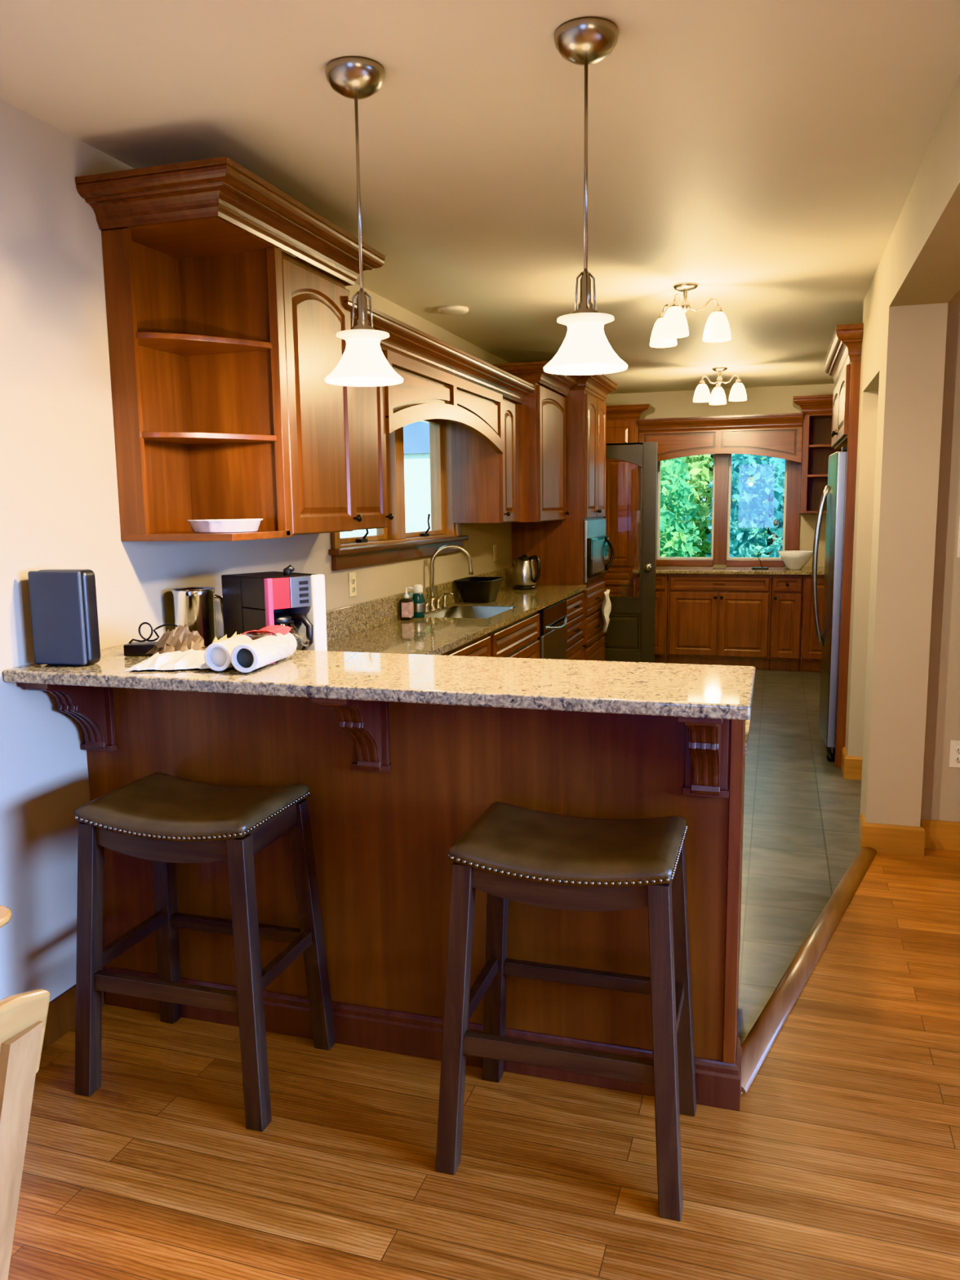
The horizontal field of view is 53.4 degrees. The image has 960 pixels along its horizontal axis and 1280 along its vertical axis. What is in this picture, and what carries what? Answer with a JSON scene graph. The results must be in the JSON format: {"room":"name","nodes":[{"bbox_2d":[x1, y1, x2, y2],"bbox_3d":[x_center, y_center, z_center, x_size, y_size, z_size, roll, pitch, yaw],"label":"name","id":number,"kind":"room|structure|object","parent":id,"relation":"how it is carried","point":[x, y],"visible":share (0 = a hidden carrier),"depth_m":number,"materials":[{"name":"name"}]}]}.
{"room":"kitchen","nodes":[
{"label":"kitchen","id":0,"kind":"room"},
{"bbox_2d":[0,98,511,1001],"bbox_3d":[-1.006,-0.235,3.586,0.160,2.614,12.850,2,8,17],"label":"wall","id":1,"kind":"structure","parent":0,"point":[60,504],"depth_m":2.70,"materials":[{"name":"paint"}]},
{"bbox_2d":[41,984,104,1051],"bbox_3d":[-1.968,1.436,0.331,0.016,0.114,5.470,2,8,17],"label":"baseboard","id":2,"kind":"structure","parent":1,"relation":"attached to","point":[61,1015],"depth_m":2.75,"materials":[{"name":"brown wood"}]},
{"bbox_2d":[101,216,293,541],"bbox_3d":[-0.875,-0.786,3.012,0.394,0.929,0.374,2,8,17],"label":"upper cabinet","id":3,"kind":"object","parent":1,"relation":"attached to","point":[195,308],"visible":1,"depth_m":3.11,"materials":[{"name":"brown wood"}]},
{"bbox_2d":[186,518,262,533],"bbox_3d":[-0.807,-0.363,3.024,0.232,0.040,0.232,2,8,17],"label":"dish","id":4,"kind":"object","parent":3,"relation":"on","point":[228,525],"visible":1,"depth_m":2.94,"materials":[{"name":"white ceramic"}]},
{"bbox_2d":[75,156,385,285],"bbox_3d":[-0.756,-1.329,3.175,0.492,0.119,1.100,2,8,17],"label":"crown molding","id":5,"kind":"structure","parent":3,"relation":"on","point":[220,187],"depth_m":2.76,"materials":[{"name":"brown wood"}]},
{"bbox_2d":[281,250,362,535],"bbox_3d":[-0.728,-0.849,3.434,0.424,0.925,0.525,2,8,17],"label":"upper cabinet","id":6,"kind":"object","parent":1,"relation":"attached to","point":[321,427],"visible":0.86,"depth_m":3.34,"materials":[{"name":"brown wood"}]},
{"bbox_2d":[348,572,356,596],"bbox_3d":[-0.610,-0.266,4.579,0.009,0.115,0.072,2,8,17],"label":"wall outlet","id":7,"kind":"object","parent":1,"relation":"attached to","point":[352,576],"visible":1,"depth_m":4.57,"materials":[{"name":"beige plastic"}]},
{"bbox_2d":[217,566,514,642],"bbox_3d":[-0.433,-0.181,5.141,0.020,0.136,4.655,2,8,17],"label":"backsplash","id":8,"kind":"structure","parent":1,"relation":"attached to","point":[341,622],"depth_m":4.84,"materials":[{"name":"stone"}]},
{"bbox_2d":[352,386,393,529],"bbox_3d":[-0.608,-0.836,3.940,0.356,0.755,0.460,2,8,17],"label":"upper cabinet","id":9,"kind":"object","parent":1,"relation":"attached to","point":[369,402],"visible":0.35,"depth_m":3.96,"materials":[{"name":"brown wood"}]},
{"bbox_2d":[343,295,535,404],"bbox_3d":[-0.246,-1.416,4.963,0.409,0.114,2.936,2,8,17],"label":"crown molding","id":10,"kind":"structure","parent":9,"relation":"on","point":[404,340],"depth_m":4.59,"materials":[{"name":"brown wood"}]},
{"bbox_2d":[381,349,503,453],"bbox_3d":[-0.143,-1.187,4.941,0.034,0.350,1.800,2,8,17],"label":"window valance","id":11,"kind":"object","parent":9,"relation":"attached to","point":[426,392],"visible":0.95,"depth_m":4.72,"materials":[{"name":"brown wood"}]},
{"bbox_2d":[328,418,468,570],"bbox_3d":[-0.456,-0.899,5.195,0.205,0.913,1.910,2,8,17],"label":"window","id":12,"kind":"structure","parent":1,"relation":"in","point":[443,526],"depth_m":5.17,"materials":[{"name":"brown wood"}]},
{"bbox_2d":[451,396,519,523],"bbox_3d":[0.068,-1.140,6.101,0.356,0.770,0.500,2,8,17],"label":"upper cabinet","id":13,"kind":"object","parent":1,"relation":"attached to","point":[486,482],"visible":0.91,"depth_m":5.90,"materials":[{"name":"brown wood"}]},
{"bbox_2d":[493,544,496,560],"bbox_3d":[0.109,-0.629,6.877,0.009,0.115,0.072,2,8,17],"label":"wall outlet","id":14,"kind":"object","parent":1,"relation":"attached to","point":[494,545],"visible":1,"depth_m":6.86,"materials":[{"name":"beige plastic"}]},
{"bbox_2d":[491,360,577,522],"bbox_3d":[0.337,-1.346,6.675,0.520,1.020,0.960,2,8,17],"label":"upper cabinet","id":15,"kind":"object","parent":1,"relation":"attached to","point":[542,415],"visible":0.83,"depth_m":6.35,"materials":[{"name":"brown wood"}]},
{"bbox_2d":[603,441,657,662],"bbox_3d":[1.079,-0.677,8.239,0.860,2.007,0.118,2,8,17],"label":"door","id":16,"kind":"structure","parent":1,"relation":"in","point":[629,636],"depth_m":8.19,"materials":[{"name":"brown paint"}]},
{"bbox_2d":[0,0,959,394],"bbox_3d":[1.598,-1.486,2.564,5.744,0.080,13.000,2,8,17],"label":"ceiling","id":17,"kind":"structure","parent":0,"point":[766,157],"depth_m":2.73,"materials":[{"name":"paint"}]},
{"bbox_2d":[324,56,403,386],"bbox_3d":[-0.298,-1.020,2.368,0.198,0.738,0.198,2,8,17],"label":"pendant lamp","id":18,"kind":"object","parent":17,"relation":"hanging from","point":[362,363],"visible":1,"depth_m":2.35,"materials":[{"name":"white glass"}]},
{"bbox_2d":[437,305,468,315],"bbox_3d":[-0.144,-1.770,5.131,0.166,0.024,0.166,2,8,17],"label":"smoke detector","id":19,"kind":"object","parent":17,"relation":"attached to","point":[449,309],"visible":1,"depth_m":5.08,"materials":[{"name":"paint"}]},
{"bbox_2d":[543,16,627,375],"bbox_3d":[0.244,-1.004,2.201,0.198,0.738,0.198,2,8,17],"label":"pendant lamp","id":20,"kind":"object","parent":17,"relation":"hanging from","point":[585,349],"visible":1,"depth_m":2.18,"materials":[{"name":"white glass"}]},
{"bbox_2d":[649,282,731,347],"bbox_3d":[1.044,-1.601,4.669,0.373,0.262,0.410,-1,8,0],"label":"ceiling lamp","id":21,"kind":"object","parent":17,"relation":"attached to","point":[671,325],"visible":1,"depth_m":4.63,"materials":[{"name":"white glass"}]},
{"bbox_2d":[693,367,746,404],"bbox_3d":[1.923,-2.011,7.511,0.373,0.262,0.410,6,10,40],"label":"ceiling lamp","id":22,"kind":"object","parent":17,"relation":"attached to","point":[738,393],"visible":1,"depth_m":7.46,"materials":[{"name":"white glass"}]},
{"bbox_2d":[8,663,959,1279],"bbox_3d":[1.599,1.104,2.991,5.444,0.061,12.700,2,8,17],"label":"floor","id":23,"kind":"structure","parent":0,"point":[839,1159],"depth_m":2.27,"materials":[{"name":"brown wood"}]},
{"bbox_2d":[0,905,11,928],"bbox_3d":[-1.319,0.956,1.405,0.578,0.749,1.185,2,8,17],"label":"dining table","id":24,"kind":"object","parent":23,"relation":"on","point":[5,913],"visible":1,"depth_m":1.80,"materials":[{"name":"brown wood"}]},
{"bbox_2d":[0,988,50,1279],"bbox_3d":[-0.812,0.892,1.039,0.524,0.964,0.464,2,8,17],"label":"dining chair","id":25,"kind":"object","parent":23,"relation":"on","point":[23,1015],"visible":1,"depth_m":1.10,"materials":[{"name":"brown wood"}]},
{"bbox_2d":[74,772,335,1132],"bbox_3d":[-0.735,0.778,2.537,0.551,0.772,0.411,2,8,17],"label":"bar stool","id":26,"kind":"object","parent":23,"relation":"on","point":[165,820],"visible":1,"depth_m":2.42,"materials":[{"name":"brown wood"}]},
{"bbox_2d":[19,682,745,1111],"bbox_3d":[-0.196,0.591,2.800,1.894,1.054,0.942,2,8,17],"label":"base cabinet","id":27,"kind":"object","parent":23,"relation":"on","point":[393,786],"visible":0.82,"depth_m":2.55,"materials":[{"name":"brown wood"}]},
{"bbox_2d":[3,644,755,719],"bbox_3d":[-0.279,0.089,2.474,1.901,0.033,0.501,2,8,17],"label":"countertop","id":28,"kind":"structure","parent":27,"relation":"on","point":[638,688],"depth_m":2.31,"materials":[{"name":"stone"}]},
{"bbox_2d":[27,568,100,665],"bbox_3d":[-1.119,-0.062,2.576,0.162,0.258,0.073,1,8,11],"label":"smart speaker","id":29,"kind":"object","parent":28,"relation":"on","point":[64,602],"visible":1,"depth_m":2.54},
{"bbox_2d":[123,622,177,656],"bbox_3d":[-0.915,-0.003,2.728,0.203,0.094,0.087,0,8,3],"label":"base","id":30,"kind":"object","parent":28,"relation":"on","point":[140,647],"visible":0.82,"depth_m":2.72,"materials":[{"name":"black plastic"}]},
{"bbox_2d":[123,648,231,671],"bbox_3d":[-0.784,0.044,2.549,0.273,0.041,0.205,-1,8,-3],"label":"crumpled paper","id":31,"kind":"object","parent":28,"relation":"on","point":[189,659],"visible":0.66,"depth_m":2.48,"materials":[{"name":"white paper"}]},
{"bbox_2d":[146,624,207,656],"bbox_3d":[-0.829,-0.003,2.627,0.166,0.077,0.128,-6,10,-34],"label":"paper bag","id":32,"kind":"object","parent":31,"relation":"on","point":[180,638],"visible":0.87,"depth_m":2.60,"materials":[{"name":"brown paper"}]},
{"bbox_2d":[211,631,241,644],"bbox_3d":[-0.697,0.010,2.700,0.168,0.064,0.147,5,10,34],"label":"crumpled paper","id":33,"kind":"object","parent":28,"relation":"on","point":[215,640],"visible":0.05,"depth_m":2.69,"materials":[{"name":"paper"}]},
{"bbox_2d":[230,625,311,659],"bbox_3d":[-0.582,0.014,2.594,0.198,0.087,0.310,1,8,11],"label":"plastic bag","id":34,"kind":"object","parent":28,"relation":"on","point":[274,629],"visible":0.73,"depth_m":2.63,"materials":[{"name":"red plastic"}]},
{"bbox_2d":[204,632,266,671],"bbox_3d":[-0.646,0.026,2.548,0.074,0.074,0.250,1,8,10],"label":"roll","id":35,"kind":"object","parent":34,"relation":"in","point":[217,655],"visible":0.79,"depth_m":2.44,"materials":[{"name":"paper"}]},
{"bbox_2d":[230,631,297,672],"bbox_3d":[-0.568,0.029,2.524,0.074,0.074,0.260,1,8,11],"label":"roll","id":36,"kind":"object","parent":34,"relation":"in","point":[246,657],"visible":0.98,"depth_m":2.44,"materials":[{"name":"paper"}]},
{"bbox_2d":[242,625,293,635],"bbox_3d":[-0.585,-0.020,2.620,0.123,0.027,0.119,1,8,11],"label":"print","id":37,"kind":"object","parent":34,"relation":"on","point":[273,629],"depth_m":2.63},
{"bbox_2d":[440,633,490,657],"bbox_3d":[-0.421,0.484,4.253,0.598,0.867,1.600,2,8,17],"label":"base cabinet","id":38,"kind":"object","parent":23,"relation":"on","point":[480,646],"visible":0.11,"depth_m":4.62,"materials":[{"name":"brown wood"}]},
{"bbox_2d":[488,611,539,658],"bbox_3d":[-0.027,0.302,5.515,0.598,0.867,1.030,2,8,17],"label":"base cabinet","id":39,"kind":"object","parent":23,"relation":"on","point":[518,638],"visible":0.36,"depth_m":5.40,"materials":[{"name":"brown wood"}]},
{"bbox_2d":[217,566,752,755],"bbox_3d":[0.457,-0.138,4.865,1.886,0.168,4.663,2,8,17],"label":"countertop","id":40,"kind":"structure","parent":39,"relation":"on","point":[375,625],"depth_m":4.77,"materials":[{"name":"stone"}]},
{"bbox_2d":[170,586,224,646],"bbox_3d":[-0.946,-0.006,3.214,0.142,0.338,0.182,2,8,17],"label":"pitcher","id":41,"kind":"object","parent":40,"relation":"on","point":[194,607],"visible":0.48,"depth_m":3.13,"materials":[{"name":"silver metal"}]},
{"bbox_2d":[221,564,327,651],"bbox_3d":[-0.664,-0.039,3.131,0.306,0.418,0.218,7,11,43],"label":"coffee maker","id":42,"kind":"object","parent":40,"relation":"on","point":[256,601],"visible":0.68,"depth_m":3.06,"materials":[{"name":"black plastic"}]},
{"bbox_2d":[400,586,413,620],"bbox_3d":[-0.389,-0.198,5.107,0.068,0.176,0.085,0,8,6],"label":"soap bottle","id":43,"kind":"object","parent":40,"relation":"on","point":[406,604],"visible":1,"depth_m":5.07,"materials":[{"name":"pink plastic"}]},
{"bbox_2d":[412,584,424,617],"bbox_3d":[-0.338,-0.215,5.215,0.070,0.180,0.070,2,8,17],"label":"bottle","id":44,"kind":"object","parent":40,"relation":"on","point":[418,597],"visible":0.86,"depth_m":5.19,"materials":[{"name":"green plastic"}]},
{"bbox_2d":[441,591,453,608],"bbox_3d":[-0.194,-0.239,5.685,0.077,0.094,0.039,2,8,17],"label":"soap dispenser","id":45,"kind":"object","parent":40,"relation":"on","point":[444,605],"visible":0.98,"depth_m":5.68,"materials":[{"name":"silver metal"}]},
{"bbox_2d":[424,544,473,613],"bbox_3d":[-0.234,-0.353,5.467,0.227,0.381,0.358,6,10,40],"label":"kitchen faucet","id":46,"kind":"object","parent":40,"relation":"on","point":[433,607],"visible":0.95,"depth_m":5.49,"materials":[{"name":"silver metal"}]},
{"bbox_2d":[424,605,515,618],"bbox_3d":[-0.054,-0.069,5.496,0.391,0.189,0.656,2,8,17],"label":"sink","id":47,"kind":"object","parent":40,"relation":"in","point":[455,611],"visible":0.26,"depth_m":5.79,"materials":[{"name":"metal"}]},
{"bbox_2d":[453,576,503,603],"bbox_3d":[-0.003,-0.316,6.037,0.250,0.142,0.350,2,8,17],"label":"tub","id":48,"kind":"object","parent":40,"relation":"on","point":[477,589],"visible":1,"depth_m":5.93,"materials":[{"name":"black plastic"}]},
{"bbox_2d":[512,554,541,589],"bbox_3d":[0.339,-0.496,6.912,0.208,0.248,0.180,0,8,4],"label":"electric kettle","id":49,"kind":"object","parent":40,"relation":"on","point":[525,578],"visible":1,"depth_m":6.85,"materials":[{"name":"silver metal"}]},
{"bbox_2d":[537,599,567,659],"bbox_3d":[0.270,0.184,6.336,0.585,0.865,0.680,2,8,17],"label":"dishwasher","id":50,"kind":"object","parent":23,"relation":"on","point":[553,618],"visible":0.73,"depth_m":6.17,"materials":[{"name":"black plastic"}]},
{"bbox_2d":[511,373,617,661],"bbox_3d":[0.683,-0.822,7.621,0.655,2.489,1.050,2,8,17],"label":"tall cabinet","id":51,"kind":"object","parent":23,"relation":"on","point":[558,545],"visible":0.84,"depth_m":7.23,"materials":[{"name":"brown wood"}]},
{"bbox_2d":[583,518,614,582],"bbox_3d":[0.960,-0.719,7.550,0.113,0.470,0.836,2,8,17],"label":"microwave oven","id":52,"kind":"object","parent":51,"relation":"in","point":[597,542],"visible":1,"depth_m":7.43,"materials":[{"name":"silver metal"}]},
{"bbox_2d":[601,589,611,632],"bbox_3d":[1.040,-0.236,7.843,0.058,0.342,0.274,2,8,17],"label":"dish towel","id":53,"kind":"object","parent":51,"relation":"hanging from","point":[606,605],"visible":1,"depth_m":7.79,"materials":[{"name":"fabric"}]},
{"bbox_2d":[435,801,696,1221],"bbox_3d":[0.216,0.809,2.230,0.551,0.772,0.411,2,8,17],"label":"bar stool","id":54,"kind":"object","parent":23,"relation":"on","point":[511,852],"visible":1,"depth_m":2.10,"materials":[{"name":"brown wood"}]},
{"bbox_2d":[564,591,586,660],"bbox_3d":[0.440,0.087,7.006,0.598,0.867,0.685,2,8,17],"label":"base cabinet","id":55,"kind":"object","parent":23,"relation":"on","point":[575,602],"visible":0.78,"depth_m":6.91,"materials":[{"name":"brown wood"}]},
{"bbox_2d":[603,404,655,596],"bbox_3d":[1.242,-1.002,9.172,0.797,2.401,0.443,2,8,17],"label":"pantry cabinet","id":56,"kind":"object","parent":23,"relation":"on","point":[623,478],"visible":0.21,"depth_m":8.98,"materials":[{"name":"brown wood"}]},
{"bbox_2d":[633,573,668,662],"bbox_3d":[1.648,-0.217,9.059,0.310,0.867,0.631,2,8,17],"label":"base cabinet","id":57,"kind":"object","parent":23,"relation":"on","point":[661,580],"visible":0.18,"depth_m":8.77,"materials":[{"name":"brown wood"}]},
{"bbox_2d":[666,573,772,669],"bbox_3d":[2.233,-0.200,8.879,0.905,0.867,0.631,2,8,17],"label":"base cabinet","id":58,"kind":"object","parent":23,"relation":"on","point":[713,619],"visible":0.98,"depth_m":8.62,"materials":[{"name":"brown wood"}]},
{"bbox_2d":[632,565,824,574],"bbox_3d":[2.598,-0.636,8.707,2.313,0.032,0.624,2,8,17],"label":"countertop","id":59,"kind":"structure","parent":58,"relation":"on","point":[659,569],"depth_m":8.61,"materials":[{"name":"stone"}]},
{"bbox_2d":[751,553,768,568],"bbox_3d":[2.549,-0.719,8.671,0.140,0.143,0.080,1,8,11],"label":"tray","id":60,"kind":"object","parent":59,"relation":"on","point":[762,567],"visible":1,"depth_m":8.65,"materials":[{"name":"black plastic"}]},
{"bbox_2d":[777,550,813,569],"bbox_3d":[2.825,-0.713,8.533,0.310,0.162,0.310,2,8,17],"label":"bowl","id":61,"kind":"object","parent":59,"relation":"on","point":[793,559],"visible":0.99,"depth_m":8.44,"materials":[{"name":"ceramic"}]},
{"bbox_2d":[769,574,802,671],"bbox_3d":[2.792,-0.183,8.707,0.255,0.867,0.631,2,8,17],"label":"base cabinet","id":62,"kind":"object","parent":23,"relation":"on","point":[787,589],"visible":0.98,"depth_m":8.44,"materials":[{"name":"brown wood"}]},
{"bbox_2d":[740,847,876,1093],"bbox_3d":[1.175,1.024,3.309,0.072,0.020,2.008,4,9,31],"label":"trim","id":63,"kind":"structure","parent":23,"relation":"on","point":[760,1039],"depth_m":3.03,"materials":[{"name":"brown wood"}]},
{"bbox_2d":[799,574,824,671],"bbox_3d":[3.310,-0.167,8.547,0.820,0.867,0.631,2,8,17],"label":"base cabinet","id":64,"kind":"object","parent":23,"relation":"on","point":[810,648],"visible":0.11,"depth_m":8.39,"materials":[{"name":"brown wood"}]},
{"bbox_2d":[812,446,847,761],"bbox_3d":[2.425,-0.230,5.724,0.832,1.797,0.920,2,8,17],"label":"refrigerator","id":65,"kind":"object","parent":23,"relation":"on","point":[835,491],"visible":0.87,"depth_m":5.46,"materials":[{"name":"metal"}]},
{"bbox_2d":[834,358,861,767],"bbox_3d":[2.349,-0.386,5.188,0.706,2.259,0.020,2,8,17],"label":"end panel","id":66,"kind":"object","parent":23,"relation":"on","point":[855,378],"visible":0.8,"depth_m":5.27,"materials":[{"name":"brown wood"}]},
{"bbox_2d":[604,383,835,650],"bbox_3d":[2.831,-1.043,8.985,3.944,2.614,0.150,2,8,17],"label":"wall","id":67,"kind":"structure","parent":0,"point":[774,399],"depth_m":8.87,"materials":[{"name":"paint"}]},
{"bbox_2d":[656,453,801,566],"bbox_3d":[2.297,-1.293,9.095,1.437,1.167,0.170,2,8,17],"label":"window","id":68,"kind":"structure","parent":67,"relation":"in","point":[722,475],"depth_m":9.02,"materials":[{"name":"brown wood"}]},
{"bbox_2d":[792,394,841,513],"bbox_3d":[3.263,-1.642,8.462,0.955,1.015,0.419,2,8,17],"label":"upper cabinet","id":69,"kind":"object","parent":67,"relation":"attached to","point":[817,410],"visible":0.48,"depth_m":8.66,"materials":[{"name":"brown wood"}]},
{"bbox_2d":[638,413,803,466],"bbox_3d":[2.165,-1.810,8.661,1.446,0.430,0.108,2,8,17],"label":"window valance","id":70,"kind":"object","parent":69,"relation":"attached to","point":[780,436],"visible":0.91,"depth_m":8.64,"materials":[{"name":"brown wood"}]},
{"bbox_2d":[844,234,947,826],"bbox_3d":[1.956,-0.442,4.571,0.215,2.554,1.360,2,8,17],"label":"wall","id":71,"kind":"structure","parent":0,"point":[903,348],"depth_m":3.98,"materials":[{"name":"paint"}]},
{"bbox_2d":[841,746,862,779],"bbox_3d":[2.129,0.684,5.268,0.231,0.124,0.226,2,8,17],"label":"baseboard","id":72,"kind":"structure","parent":71,"relation":"attached to","point":[851,766],"depth_m":5.19,"materials":[{"name":"brown wood"}]},
{"bbox_2d":[888,74,959,306],"bbox_3d":[0.635,-0.962,0.234,0.215,0.284,7.480,2,8,17],"label":"beam","id":73,"kind":"structure","parent":0,"point":[925,267],"depth_m":2.98,"materials":[{"name":"paint"}]},
{"bbox_2d":[920,288,959,822],"bbox_3d":[3.236,-0.328,3.642,2.783,2.554,0.110,2,8,17],"label":"wall","id":74,"kind":"structure","parent":0,"point":[940,794],"depth_m":4.02,"materials":[{"name":"paint"}]},
{"bbox_2d":[858,813,959,856],"bbox_3d":[3.107,0.886,3.738,3.014,0.124,0.136,2,8,17],"label":"baseboard","id":75,"kind":"structure","parent":74,"relation":"attached to","point":[882,837],"depth_m":4.10,"materials":[{"name":"brown wood"}]},
{"bbox_2d":[949,740,959,768],"bbox_3d":[2.046,0.488,4.069,0.075,0.118,0.009,2,8,17],"label":"wall outlet","id":76,"kind":"object","parent":74,"relation":"attached to","point":[954,754],"visible":1,"depth_m":4.07,"materials":[{"name":"beige plastic"}]},
{"bbox_2d":[955,746,959,753],"bbox_3d":[2.045,0.468,4.064,0.034,0.034,0.003,2,8,17],"label":"receptacle","id":77,"kind":"object","parent":76,"relation":"attached to","point":[957,748],"depth_m":4.07,"materials":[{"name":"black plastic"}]},
{"bbox_2d":[955,755,959,763],"bbox_3d":[2.045,0.508,4.069,0.034,0.034,0.003,2,8,17],"label":"receptacle","id":78,"kind":"object","parent":76,"relation":"attached to","point":[957,757],"depth_m":4.07,"materials":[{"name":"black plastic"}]},
{"bbox_2d":[956,515,959,557],"bbox_3d":[2.019,-0.428,3.941,0.075,0.175,0.016,2,8,17],"label":"light switch","id":79,"kind":"object","parent":74,"relation":"attached to","point":[958,540],"visible":1,"depth_m":3.96,"materials":[{"name":"white plastic"}]},
{"label":"outside","id":80,"kind":"structure","parent":0,"visible":0},
{"bbox_3d":[4.903,-0.323,15.872,60.000,0.100,57.000,2,8,17],"label":"lawn","id":81,"kind":"structure","parent":80,"visible":0},
{"bbox_2d":[340,421,431,537],"bbox_3d":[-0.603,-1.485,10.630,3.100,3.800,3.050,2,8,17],"label":"window pane","id":82,"kind":"object","parent":81,"relation":"on","point":[416,434],"visible":0.06,"depth_m":9.06,"materials":[{"name":"white"}]},
{"bbox_2d":[659,457,701,557],"bbox_3d":[1.944,-1.372,12.093,1.660,3.145,1.716,-1,8,-4],"label":"tree","id":83,"kind":"object","parent":81,"relation":"on","point":[681,491],"visible":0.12,"depth_m":11.70,"materials":[{"name":"green plant"}]},
{"bbox_2d":[670,457,709,530],"bbox_3d":[2.971,-2.964,17.488,2.489,4.804,2.494,-1,8,-3],"label":"tree","id":84,"kind":"object","parent":81,"relation":"on","point":[679,458],"visible":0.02,"depth_m":17.18,"materials":[{"name":"green plant"}]},
{"bbox_2d":[659,453,769,557],"bbox_3d":[3.421,-1.978,14.083,2.034,3.843,1.992,-5,9,-26],"label":"tree","id":85,"kind":"object","parent":81,"relation":"on","point":[699,468],"visible":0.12,"depth_m":13.58,"materials":[{"name":"green plant"}]},
{"bbox_2d":[704,453,785,557],"bbox_3d":[3.697,-1.491,11.975,1.697,3.340,1.691,-6,10,-34],"label":"tree","id":86,"kind":"object","parent":81,"relation":"on","point":[773,485],"visible":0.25,"depth_m":11.58,"materials":[{"name":"green plant"}]},
{"bbox_3d":[3.088,-0.777,6.855,0.583,2.554,3.800,2,8,17],"label":"wall","id":87,"kind":"structure","parent":0,"visible":0},
{"bbox_2d":[823,323,863,448],"bbox_3d":[2.476,-1.469,5.646,0.785,0.575,1.428,2,8,17],"label":"upper cabinet","id":88,"kind":"object","parent":87,"relation":"attached to","point":[845,347],"visible":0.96,"depth_m":5.34,"materials":[{"name":"brown wood"}]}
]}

